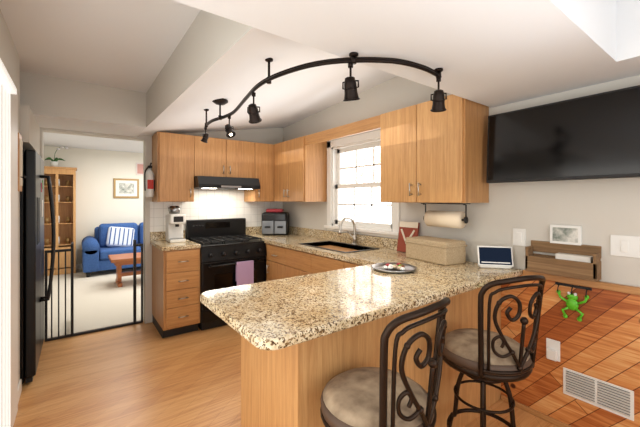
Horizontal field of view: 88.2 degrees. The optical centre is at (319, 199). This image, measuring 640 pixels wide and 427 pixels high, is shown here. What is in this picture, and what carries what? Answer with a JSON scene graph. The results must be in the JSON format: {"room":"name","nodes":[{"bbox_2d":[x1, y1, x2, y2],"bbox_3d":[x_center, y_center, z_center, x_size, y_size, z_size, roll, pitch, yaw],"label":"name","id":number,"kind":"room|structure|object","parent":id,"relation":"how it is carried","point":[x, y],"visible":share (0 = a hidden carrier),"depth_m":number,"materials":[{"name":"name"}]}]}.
{"room":"kitchen","nodes":[
{"label":"kitchen","id":0,"kind":"room"},
{"bbox_2d":[0,9,39,426],"bbox_3d":[-1.115,0.155,0.195,1.000,2.490,6.720,0,0,-36],"label":"wall","id":1,"kind":"structure","parent":0,"point":[28,128],"depth_m":2.36,"materials":[{"name":"grey paint"}]},
{"bbox_2d":[0,59,16,426],"bbox_3d":[-1.072,0.355,0.961,0.040,1.970,2.260,0,0,-36],"label":"vertical blinds","id":2,"kind":"object","parent":1,"relation":"attached to","point":[8,86],"visible":1,"depth_m":1.72,"materials":[{"name":"white"}]},
{"bbox_2d":[1,84,17,426],"bbox_3d":[-1.221,0.350,1.112,0.020,2.100,2.680,0,0,-36],"label":"door frame","id":3,"kind":"structure","parent":1,"relation":"attached to","point":[13,255],"depth_m":2.04,"materials":[{"name":"white wood"}]},
{"bbox_2d":[18,379,21,401],"bbox_3d":[-0.505,1.350,0.140,0.014,0.100,5.665,0,0,-36],"label":"baseboard","id":4,"kind":"structure","parent":1,"relation":"attached to","point":[19,387],"depth_m":2.36,"materials":[{"name":"white wood"}]},
{"bbox_2d":[18,132,26,191],"bbox_3d":[-2.093,-0.260,2.314,0.047,0.400,0.170,0,0,-36],"label":"key rack","id":5,"kind":"object","parent":1,"relation":"attached to","point":[20,163],"visible":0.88,"depth_m":2.27,"materials":[{"name":"brown wood"}]},
{"bbox_2d":[43,132,142,152],"bbox_3d":[-2.661,-1.070,5.899,4.740,0.060,4.050,0,0,-36],"label":"ceiling","id":6,"kind":"structure","parent":0,"point":[77,141],"depth_m":6.07,"materials":[{"name":"white paint"}]},
{"bbox_2d":[43,146,142,263],"bbox_3d":[-3.830,0.150,7.479,4.740,2.500,0.120,0,0,-37],"label":"wall","id":7,"kind":"structure","parent":0,"point":[97,203],"depth_m":6.84,"materials":[{"name":"beige paint"}]},
{"bbox_2d":[76,264,82,268],"bbox_3d":[-3.789,1.339,7.423,4.500,0.098,0.018,0,0,-37],"label":"baseboard","id":8,"kind":"structure","parent":7,"relation":"attached to","point":[78,266],"depth_m":6.63,"materials":[{"name":"white"}]},
{"bbox_2d":[113,178,138,197],"bbox_3d":[-4.178,-0.250,7.126,0.480,0.420,0.026,0,0,-37],"label":"framed picture","id":9,"kind":"object","parent":7,"relation":"attached to","point":[125,188],"depth_m":7.11,"materials":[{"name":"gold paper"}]},
{"bbox_2d":[136,163,142,174],"bbox_3d":[-3.955,-0.685,7.295,0.200,0.270,0.019,0,0,-37],"label":"framed picture","id":10,"kind":"object","parent":7,"relation":"attached to","point":[139,166],"depth_m":7.27,"materials":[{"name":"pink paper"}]},
{"bbox_2d":[48,267,140,337],"bbox_3d":[-2.661,1.424,5.899,4.740,0.072,4.050,0,0,-36],"label":"floor","id":11,"kind":"structure","parent":0,"point":[102,299],"depth_m":4.51,"materials":[{"name":"beige carpet"}]},
{"bbox_2d":[44,146,76,275],"bbox_3d":[-4.978,0.182,6.256,0.600,2.412,0.420,0,0,-36],"label":"curio cabinet","id":12,"kind":"object","parent":11,"relation":"on","point":[63,181],"visible":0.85,"depth_m":6.27,"materials":[{"name":"brown wood"}]},
{"bbox_2d":[81,222,142,276],"bbox_3d":[-3.712,0.929,6.782,1.920,0.918,0.920,0,0,-36],"label":"sofa","id":13,"kind":"object","parent":11,"relation":"on","point":[103,243],"visible":0.56,"depth_m":6.41,"materials":[{"name":"blue fabric"}]},
{"bbox_2d":[108,252,140,286],"bbox_3d":[-3.066,1.159,5.606,0.860,0.458,0.600,0,0,-36],"label":"coffee table","id":14,"kind":"object","parent":11,"relation":"on","point":[118,260],"visible":0.56,"depth_m":5.35,"materials":[{"name":"brown wood"}]},
{"bbox_2d":[40,127,282,323],"bbox_3d":[-2.016,0.045,3.783,3.820,2.710,0.120,0,0,-36],"label":"wall","id":15,"kind":"structure","parent":0,"point":[273,136],"depth_m":3.77,"materials":[{"name":"grey paint"}]},
{"bbox_2d":[44,240,142,341],"bbox_3d":[-2.534,0.924,3.736,0.866,0.949,0.571,0,0,-36],"label":"baby gate","id":16,"kind":"object","parent":15,"relation":"attached to","point":[46,338],"visible":0.98,"depth_m":3.38,"materials":[{"name":"black metal"}]},
{"bbox_2d":[152,132,195,201],"bbox_3d":[-1.671,-0.355,3.751,0.374,0.750,0.337,0,0,-36],"label":"upper cabinet","id":17,"kind":"object","parent":15,"relation":"attached to","point":[173,155],"depth_m":3.61,"materials":[{"name":"brown wood"}]},
{"bbox_2d":[144,163,154,196],"bbox_3d":[-1.855,-0.218,3.592,0.106,0.376,0.145,0,0,-36],"label":"fire extinguisher","id":18,"kind":"object","parent":17,"relation":"attached to","point":[149,185],"visible":1,"depth_m":3.58,"materials":[{"name":"white metal"}]},
{"bbox_2d":[150,226,261,240],"bbox_3d":[-1.243,0.415,4.264,1.715,0.100,0.022,0,0,-36],"label":"backsplash","id":19,"kind":"structure","parent":15,"relation":"attached to","point":[153,236],"depth_m":3.83,"materials":[{"name":"beige stone"}]},
{"bbox_2d":[150,189,282,231],"bbox_3d":[-1.241,0.048,4.280,1.737,0.635,0.002,0,0,-36],"label":"tile backsplash","id":20,"kind":"structure","parent":15,"relation":"attached to","point":[215,204],"depth_m":4.21,"materials":[{"name":"white tile"}]},
{"bbox_2d":[196,136,255,177],"bbox_3d":[-1.221,-0.500,4.083,0.745,0.460,0.337,0,0,-36],"label":"upper cabinet","id":21,"kind":"object","parent":15,"relation":"attached to","point":[218,157],"depth_m":3.94,"materials":[{"name":"brown wood"}]},
{"bbox_2d":[194,176,259,189],"bbox_3d":[-1.173,-0.199,4.018,0.739,0.136,0.499,0,0,-36],"label":"range hood","id":22,"kind":"object","parent":21,"relation":"attached to","point":[220,183],"visible":0.92,"depth_m":3.81,"materials":[{"name":"black metal"}]},
{"bbox_2d":[244,143,271,201],"bbox_3d":[-0.812,-0.355,4.386,0.273,0.750,0.337,0,0,-36],"label":"upper cabinet","id":23,"kind":"object","parent":15,"relation":"attached to","point":[263,151],"depth_m":4.25,"materials":[{"name":"brown wood"}]},
{"bbox_2d":[13,321,556,426],"bbox_3d":[-0.017,1.430,1.082,3.820,0.060,6.840,0,0,-36],"label":"floor","id":24,"kind":"structure","parent":0,"point":[143,374],"depth_m":2.52,"materials":[{"name":"laminate"}]},
{"bbox_2d":[20,150,55,383],"bbox_3d":[-2.729,0.510,2.618,0.987,1.780,0.845,0,0,-36],"label":"fridge","id":25,"kind":"object","parent":24,"relation":"on","point":[32,298],"visible":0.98,"depth_m":2.50,"materials":[{"name":"black metal"}]},
{"bbox_2d":[152,245,199,337],"bbox_3d":[-1.590,0.952,3.625,0.357,0.895,0.636,0,0,-36],"label":"base cabinet","id":26,"kind":"object","parent":24,"relation":"on","point":[176,273],"depth_m":3.38,"materials":[{"name":"brown wood"}]},
{"bbox_2d":[150,237,200,252],"bbox_3d":[-1.594,0.485,3.614,0.377,0.040,0.648,0,0,-36],"label":"countertop","id":27,"kind":"structure","parent":26,"relation":"on","point":[165,246],"depth_m":3.45,"materials":[{"name":"beige stone"}]},
{"bbox_2d":[165,206,185,242],"bbox_3d":[-1.623,0.265,3.706,0.166,0.398,0.272,0,0,-36],"label":"coffee maker","id":28,"kind":"object","parent":27,"relation":"on","point":[175,220],"visible":1,"depth_m":3.66,"materials":[{"name":"white plastic"}]},
{"bbox_2d":[186,218,266,330],"bbox_3d":[-1.107,0.820,3.916,0.756,1.160,0.707,0,0,-36],"label":"range","id":29,"kind":"object","parent":24,"relation":"on","point":[232,254],"visible":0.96,"depth_m":3.70,"materials":[{"name":"black metal"}]},
{"bbox_2d":[266,241,281,280],"bbox_3d":[-0.250,0.952,3.882,0.616,0.895,0.419,0,0,-36],"label":"base cabinet","id":30,"kind":"object","parent":24,"relation":"on","point":[273,258],"depth_m":3.74,"materials":[{"name":"brown wood"}]},
{"bbox_2d":[241,321,377,426],"bbox_3d":[-0.094,0.952,1.684,0.426,0.895,0.580,0,0,-36],"label":"base cabinet","id":31,"kind":"object","parent":24,"relation":"on","point":[284,389],"depth_m":1.45,"materials":[{"name":"brown wood"}]},
{"bbox_2d":[194,257,521,356],"bbox_3d":[0.366,0.485,1.937,1.914,0.040,0.740,0,0,-36],"label":"countertop","id":32,"kind":"structure","parent":31,"relation":"on","point":[281,313],"depth_m":1.59,"materials":[{"name":"beige stone"}]},
{"bbox_2d":[371,262,416,273],"bbox_3d":[0.494,0.448,2.207,0.300,0.033,0.300,0,0,-36],"label":"tray","id":33,"kind":"object","parent":32,"relation":"on","point":[394,268],"visible":1,"depth_m":2.18,"materials":[{"name":"silver metal"}]},
{"bbox_2d":[404,236,466,265],"bbox_3d":[0.880,0.382,2.542,0.230,0.165,0.410,0,0,-29],"label":"bread box","id":34,"kind":"object","parent":32,"relation":"on","point":[441,251],"visible":0.98,"depth_m":2.41,"materials":[{"name":"beige wood"}]},
{"bbox_2d":[477,246,513,268],"bbox_3d":[1.198,0.391,2.266,0.220,0.147,0.072,0,0,14],"label":"smart display","id":35,"kind":"object","parent":32,"relation":"on","point":[500,257],"visible":1,"depth_m":2.24,"materials":[{"name":"white plastic"}]},
{"bbox_2d":[282,245,341,276],"bbox_3d":[0.160,0.952,3.328,0.616,0.895,0.959,0,0,-36],"label":"base cabinet","id":36,"kind":"object","parent":24,"relation":"on","point":[294,261],"depth_m":3.23,"materials":[{"name":"brown wood"}]},
{"bbox_2d":[246,233,405,264],"bbox_3d":[-0.060,0.485,3.617,0.627,0.040,2.468,0,0,-36],"label":"countertop","id":37,"kind":"structure","parent":36,"relation":"on","point":[368,256],"depth_m":3.04,"materials":[{"name":"beige stone"}]},
{"bbox_2d":[262,209,288,234],"bbox_3d":[-0.597,0.292,4.426,0.340,0.345,0.320,0,0,2],"label":"air fryer","id":38,"kind":"object","parent":37,"relation":"on","point":[275,221],"visible":1,"depth_m":4.31,"materials":[{"name":"black"}]},
{"bbox_2d":[298,241,377,252],"bbox_3d":[0.169,0.557,3.310,0.430,0.196,0.760,0,0,-36],"label":"sink","id":39,"kind":"object","parent":37,"relation":"in","point":[338,246],"depth_m":3.45,"materials":[{"name":"metal"}]},
{"bbox_2d":[338,217,357,244],"bbox_3d":[0.260,0.319,3.435,0.249,0.291,0.156,0,0,-36],"label":"faucet","id":40,"kind":"object","parent":37,"relation":"on","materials":[{"name":"silver metal"}]},
{"bbox_2d":[397,221,419,251],"bbox_3d":[0.778,0.328,2.914,0.070,0.270,0.200,0,0,-36],"label":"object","id":41,"kind":"object","parent":37,"relation":"on","point":[408,229],"visible":0.75,"depth_m":2.92,"materials":[{"name":"red wood"}]},
{"bbox_2d":[342,261,361,268],"bbox_3d":[0.564,0.952,2.782,0.616,0.895,0.399,0,0,-36],"label":"base cabinet","id":42,"kind":"object","parent":24,"relation":"on","point":[345,264],"depth_m":2.70,"materials":[{"name":"brown wood"}]},
{"bbox_2d":[320,297,450,426],"bbox_3d":[0.229,0.865,1.237,0.424,1.070,0.478,0,0,-36],"label":"stool","id":43,"kind":"object","parent":24,"relation":"on","point":[382,395],"visible":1,"depth_m":1.11,"materials":[{"name":"metal"}]},
{"bbox_2d":[378,305,425,389],"bbox_3d":[0.238,0.952,1.929,0.398,0.895,0.580,0,0,-36],"label":"base cabinet","id":44,"kind":"object","parent":24,"relation":"on","point":[412,371],"depth_m":1.73,"materials":[{"name":"brown wood"}]},
{"bbox_2d":[426,304,449,426],"bbox_3d":[0.511,0.952,2.131,0.282,0.895,0.580,0,0,-36],"label":"base cabinet","id":45,"kind":"object","parent":24,"relation":"on","point":[443,403],"depth_m":1.91,"materials":[{"name":"brown wood"}]},
{"bbox_2d":[443,275,545,426],"bbox_3d":[0.842,0.865,1.660,0.448,1.070,0.478,0,0,-36],"label":"stool","id":46,"kind":"object","parent":24,"relation":"on","point":[482,356],"visible":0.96,"depth_m":1.52,"materials":[{"name":"metal"}]},
{"bbox_2d":[0,0,639,136],"bbox_3d":[-0.017,-0.974,1.082,3.820,0.612,6.840,0,0,-36],"label":"ceiling","id":47,"kind":"structure","parent":0,"point":[134,68],"depth_m":1.82,"materials":[{"name":"white paint"}]},
{"bbox_2d":[201,52,446,142],"bbox_3d":[-0.212,-0.610,2.255,0.749,0.329,1.953,0,0,-36],"label":"track light","id":48,"kind":"object","parent":47,"relation":"attached to","point":[349,86],"visible":1,"depth_m":1.66,"materials":[{"name":"brown metal"}]},
{"bbox_2d":[341,153,345,220],"bbox_3d":[-0.759,0.150,7.213,0.120,2.500,3.900,0,0,-37],"label":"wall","id":49,"kind":"structure","parent":0,"point":[343,191],"depth_m":5.65,"materials":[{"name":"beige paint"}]},
{"bbox_2d":[283,75,639,286],"bbox_3d":[1.506,0.045,2.134,0.120,2.710,6.720,0,0,-36],"label":"wall","id":50,"kind":"structure","parent":0,"point":[600,211],"depth_m":2.24,"materials":[{"name":"grey paint"}]},
{"bbox_2d":[272,134,327,201],"bbox_3d":[-0.269,-0.355,4.143,0.336,0.750,0.740,0,0,-36],"label":"upper cabinet","id":51,"kind":"object","parent":50,"relation":"attached to","point":[299,165],"depth_m":3.89,"materials":[{"name":"brown wood"}]},
{"bbox_2d":[289,226,397,248],"bbox_3d":[0.279,0.415,3.668,0.022,0.100,2.746,0,0,-36],"label":"backsplash","id":52,"kind":"structure","parent":50,"relation":"attached to","point":[383,243],"depth_m":3.65,"materials":[{"name":"beige stone"}]},
{"bbox_2d":[324,130,399,238],"bbox_3d":[0.448,-0.165,3.522,0.170,1.050,1.130,0,0,-36],"label":"window","id":53,"kind":"structure","parent":50,"relation":"in","point":[335,185],"depth_m":3.64,"materials":[{"name":"white wood"}]},
{"bbox_2d":[376,94,488,202],"bbox_3d":[0.866,-0.355,2.610,0.336,0.750,0.765,0,0,-36],"label":"upper cabinet","id":54,"kind":"object","parent":50,"relation":"attached to","point":[427,155],"depth_m":2.38,"materials":[{"name":"brown wood"}]},
{"bbox_2d":[421,203,469,228],"bbox_3d":[0.946,0.116,2.504,0.124,0.183,0.349,0,0,-36],"label":"paper towel","id":55,"kind":"object","parent":54,"relation":"attached to","point":[453,219],"visible":1,"depth_m":2.44,"materials":[{"name":"white paper"}]},
{"bbox_2d":[513,228,525,245],"bbox_3d":[1.349,0.253,2.236,0.010,0.115,0.080,0,0,-37],"label":"switch plate","id":56,"kind":"object","parent":50,"relation":"attached to","point":[519,235],"depth_m":2.23,"materials":[{"name":"white plastic"}]},
{"bbox_2d":[486,85,639,182],"bbox_3d":[1.512,-0.352,1.911,0.130,0.471,1.035,0,0,-36],"label":"tv","id":57,"kind":"object","parent":50,"relation":"attached to","point":[595,136],"visible":1,"depth_m":1.91,"materials":[{"name":"black"}]},
{"bbox_2d":[525,240,600,281],"bbox_3d":[1.465,0.360,2.004,0.100,0.190,0.360,0,0,-36],"label":"shelf","id":58,"kind":"object","parent":50,"relation":"attached to","point":[582,262],"visible":1,"depth_m":1.97,"materials":[{"name":"brown wood"}]},
{"bbox_2d":[550,225,581,245],"bbox_3d":[1.503,0.212,2.020,0.020,0.115,0.160,0,0,-36],"label":"picture frame","id":59,"kind":"object","parent":58,"relation":"on","point":[566,234],"visible":1,"depth_m":2.01,"materials":[{"name":"white plastic"}]},
{"bbox_2d":[501,269,639,426],"bbox_3d":[2.323,0.932,0.904,0.030,0.935,3.530,0,0,-36],"label":"wall","id":60,"kind":"structure","parent":50,"relation":"attached to","point":[600,340],"depth_m":1.97,"materials":[{"name":"brown wood"}]},
{"bbox_2d":[546,338,559,361],"bbox_3d":[1.448,0.938,2.057,0.036,0.125,0.075,0,0,-36],"label":"electrical outlet plate","id":61,"kind":"object","parent":60,"relation":"attached to","point":[553,350],"visible":0.98,"depth_m":2.05,"materials":[{"name":"white plastic"}]},
{"bbox_2d":[555,282,591,321],"bbox_3d":[1.510,0.614,1.976,0.034,0.208,0.180,0,0,-36],"label":"decor","id":62,"kind":"object","parent":60,"relation":"attached to","point":[572,303],"visible":1,"depth_m":1.97,"materials":[{"name":"green plastic"}]},
{"bbox_2d":[563,367,633,420],"bbox_3d":[1.584,1.105,1.894,0.012,0.160,0.320,0,0,-36],"label":"air vent","id":63,"kind":"object","parent":60,"relation":"in","point":[612,398],"visible":1,"depth_m":1.88,"materials":[{"name":"white plastic"}]},
{"bbox_2d":[610,235,639,257],"bbox_3d":[1.667,0.253,1.806,0.010,0.115,0.120,0,0,-37],"label":"switch plate","id":64,"kind":"object","parent":50,"relation":"attached to","point":[624,246],"depth_m":1.80,"materials":[{"name":"white plastic"}]},
{"label":"outside","id":65,"kind":"structure","parent":0,"visible":0},
{"bbox_2d":[346,147,390,223],"bbox_3d":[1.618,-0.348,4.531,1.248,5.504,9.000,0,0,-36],"label":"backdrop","id":66,"kind":"structure","parent":65,"point":[381,214],"depth_m":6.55,"materials":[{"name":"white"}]}
]}

